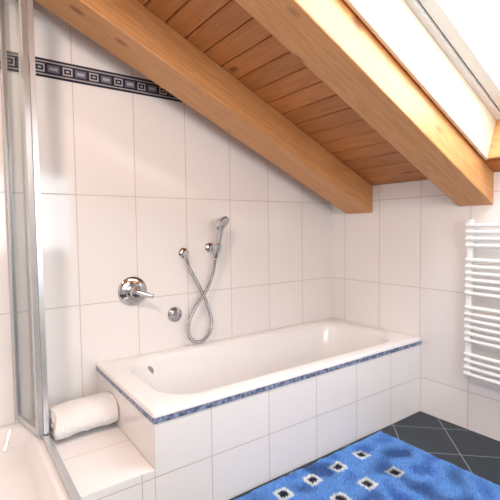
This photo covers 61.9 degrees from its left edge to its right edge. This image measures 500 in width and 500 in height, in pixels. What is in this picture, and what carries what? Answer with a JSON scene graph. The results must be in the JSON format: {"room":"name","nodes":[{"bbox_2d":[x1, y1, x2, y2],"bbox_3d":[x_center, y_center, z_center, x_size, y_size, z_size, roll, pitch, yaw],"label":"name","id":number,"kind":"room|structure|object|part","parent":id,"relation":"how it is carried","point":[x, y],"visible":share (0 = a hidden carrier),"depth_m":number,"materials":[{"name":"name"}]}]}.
{"room":"bathroom","nodes":[
{"label":"bathroom","id":0,"kind":"room"},
{"bbox_2d":[0,69,330,425],"bbox_3d":[-0.825,0.092,2.412,3.600,2.083,0.100,-3,4,-36],"label":"wall","id":1,"kind":"structure","parent":0,"point":[129,181],"depth_m":2.46,"materials":[{"name":"tile"}]},
{"bbox_2d":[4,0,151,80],"bbox_3d":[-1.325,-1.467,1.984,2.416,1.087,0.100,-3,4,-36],"label":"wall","id":2,"kind":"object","parent":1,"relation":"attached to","point":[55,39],"visible":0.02,"depth_m":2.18,"materials":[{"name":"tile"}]},
{"bbox_2d":[0,51,183,102],"bbox_3d":[-1.246,-0.924,2.001,2.520,0.094,0.004,-3,4,-36],"label":"trim","id":3,"kind":"structure","parent":1,"relation":"attached to","point":[47,68],"depth_m":2.27,"materials":[{"name":"black tile"}]},
{"bbox_2d":[118,277,153,305],"bbox_3d":[-0.657,0.243,2.416,0.185,0.172,0.101,-3,4,-36],"label":"mixer tap","id":4,"kind":"object","parent":1,"relation":"attached to","point":[132,291],"visible":1,"depth_m":2.42,"materials":[{"name":"silver metal"}]},
{"bbox_3d":[-0.621,0.252,2.419,0.129,0.068,0.036,-2,3,-19],"label":"lever","id":5,"kind":"part","parent":4,"relation":"part of","materials":[{"name":"silver metal"}]},
{"bbox_2d":[168,307,181,321],"bbox_3d":[-0.464,0.404,2.604,0.096,0.096,0.032,-3,4,-36],"label":"knob","id":6,"kind":"object","parent":1,"relation":"attached to","point":[175,313],"visible":1,"depth_m":2.59,"materials":[{"name":"silver metal"}]},
{"bbox_2d":[179,216,228,342],"bbox_3d":[-0.276,0.191,2.657,0.312,0.812,0.151,-3,4,-36],"label":"shower","id":7,"kind":"object","parent":1,"relation":"attached to","point":[222,222],"visible":1,"depth_m":2.66,"materials":[{"name":"silver metal"}]},
{"bbox_2d":[179,248,188,258],"bbox_3d":[-0.405,0.022,2.613,0.066,0.072,0.058,-3,4,-36],"label":"outlet","id":8,"kind":"object","parent":7,"relation":"attached to","point":[183,252],"depth_m":2.61,"materials":[{"name":"silver metal"}]},
{"bbox_3d":[-0.202,-0.048,2.682,0.083,0.232,0.044,0,3,5],"label":"handle","id":9,"kind":"part","parent":7,"relation":"part of","materials":[{"name":"silver metal"}]},
{"bbox_2d":[137,0,499,184],"bbox_3d":[0.116,-1.206,0.875,3.766,1.706,3.400,-3,4,-36],"label":"ceiling","id":10,"kind":"structure","parent":0,"point":[243,47],"depth_m":2.22,"materials":[{"name":"brown wood"}]},
{"bbox_2d":[35,0,371,213],"bbox_3d":[-0.638,-1.112,2.075,4.015,0.187,0.250,27,-13,-34],"label":"ceiling beam","id":11,"kind":"structure","parent":10,"relation":"attached to","point":[127,29],"depth_m":2.30,"materials":[{"name":"brown wood"}]},
{"bbox_2d":[235,0,493,205],"bbox_3d":[-0.134,-1.089,1.375,4.009,0.173,0.205,27,-13,-34],"label":"ceiling beam","id":12,"kind":"structure","parent":10,"relation":"attached to","point":[324,35],"depth_m":1.82,"materials":[{"name":"brown wood"}]},
{"bbox_2d":[145,0,499,185],"bbox_3d":[0.231,-1.264,0.924,3.856,1.865,3.650,-3,4,-36],"label":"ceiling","id":13,"kind":"structure","parent":0,"point":[149,0],"depth_m":2.76,"materials":[{"name":"brown wood"}]},
{"bbox_2d":[344,0,495,159],"bbox_3d":[0.954,-0.916,1.420,1.716,0.946,0.985,-3,4,-36],"label":"lining","id":14,"kind":"object","parent":13,"relation":"attached to","point":[392,22],"visible":1,"depth_m":1.91,"materials":[{"name":"white wood"}]},
{"bbox_2d":[404,0,499,119],"bbox_3d":[1.004,-1.059,1.450,1.646,0.790,0.985,-3,4,-36],"label":"window","id":15,"kind":"structure","parent":13,"relation":"attached to","point":[415,6],"depth_m":1.95,"materials":[{"name":"white"}]},
{"bbox_2d":[418,0,499,110],"bbox_3d":[0.749,-1.080,1.807,1.545,0.724,0.006,-3,4,-36],"label":"gasket","id":16,"kind":"object","parent":15,"relation":"attached to","point":[418,0],"visible":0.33,"depth_m":1.98,"materials":[{"name":"grey rubber"}]},
{"bbox_3d":[1.008,-1.066,1.454,1.544,0.738,0.871,-3,4,-36],"label":"sash","id":17,"kind":"part","parent":15,"relation":"part of","materials":[{"name":"white"}]},
{"bbox_2d":[487,120,499,159],"bbox_3d":[1.609,-0.588,1.907,0.113,0.224,0.949,-3,4,-36],"label":"lining","id":18,"kind":"object","parent":13,"relation":"attached to","point":[494,151],"visible":1,"depth_m":2.26,"materials":[{"name":"brown wood"}]},
{"bbox_2d":[229,411,499,499],"bbox_3d":[0.210,1.224,1.050,3.800,0.060,3.600,-3,4,-36],"label":"floor","id":19,"kind":"structure","parent":0,"point":[478,454],"depth_m":2.39,"materials":[{"name":"stone"}]},
{"bbox_2d":[0,0,81,499],"bbox_3d":[-1.228,-0.062,1.467,0.958,2.500,0.948,-3,4,-36],"label":"shower enclosure","id":20,"kind":"object","parent":19,"relation":"on","point":[32,467],"visible":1,"depth_m":1.89,"materials":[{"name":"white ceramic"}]},
{"bbox_3d":[-1.064,0.836,2.005,0.228,0.025,0.018,2,4,41],"label":"door rail","id":21,"kind":"part","parent":20,"relation":"part of","materials":[{"name":"silver metal"}]},
{"bbox_2d":[0,418,69,499],"bbox_3d":[-1.214,1.046,1.526,0.958,0.280,0.948,-3,4,-36],"label":"tray","id":22,"kind":"object","parent":20,"relation":"attached to","point":[28,470],"depth_m":1.83,"materials":[{"name":"white ceramic"}]},
{"bbox_3d":[-0.842,0.874,1.792,0.028,0.024,0.937,-3,4,-36],"label":"rail","id":23,"kind":"part","parent":20,"relation":"part of","materials":[{"name":"silver metal"}]},
{"bbox_2d":[49,422,155,499],"bbox_3d":[-0.743,1.023,1.951,0.300,0.270,0.809,-3,4,-36],"label":"tiled ledge","id":24,"kind":"object","parent":19,"relation":"on","point":[101,462],"visible":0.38,"depth_m":1.73,"materials":[{"name":"tile"}]},
{"bbox_2d":[48,392,118,440],"bbox_3d":[-0.831,0.807,2.059,0.313,0.145,0.272,-3,4,-40],"label":"rolled towel","id":25,"kind":"object","parent":24,"relation":"on","point":[66,419],"visible":0.99,"depth_m":1.98,"materials":[{"name":"white fabric"}]},
{"bbox_2d":[96,318,420,499],"bbox_3d":[0.143,0.861,2.579,1.893,0.505,0.813,-3,4,-36],"label":"bathtub","id":26,"kind":"object","parent":19,"relation":"on","point":[225,418],"visible":1,"depth_m":2.22,"materials":[{"name":"white ceramic"}]},
{"bbox_2d":[97,318,420,417],"bbox_3d":[0.143,0.825,2.577,1.892,0.433,0.812,-3,4,-36],"label":"basin","id":27,"kind":"object","parent":26,"relation":"in","point":[329,367],"depth_m":2.49,"materials":[{"name":"white ceramic"}]},
{"bbox_2d":[235,431,499,499],"bbox_3d":[0.546,1.128,1.901,1.126,0.031,0.731,-3,4,-36],"label":"bath rug","id":28,"kind":"object","parent":19,"relation":"on","point":[380,466],"visible":1,"depth_m":2.02,"materials":[{"name":"blue fabric"}]},
{"bbox_2d":[331,172,499,440],"bbox_3d":[1.672,0.343,2.126,0.100,1.550,3.500,-3,4,-36],"label":"wall","id":29,"kind":"structure","parent":0,"point":[399,266],"depth_m":2.75,"materials":[{"name":"tile"}]},
{"bbox_2d":[463,219,499,385],"bbox_3d":[1.458,0.297,2.240,0.110,0.935,0.576,-3,4,-36],"label":"towel radiator","id":30,"kind":"object","parent":29,"relation":"attached to","point":[470,239],"visible":1,"depth_m":2.38,"materials":[{"name":"white metal"}]}
]}

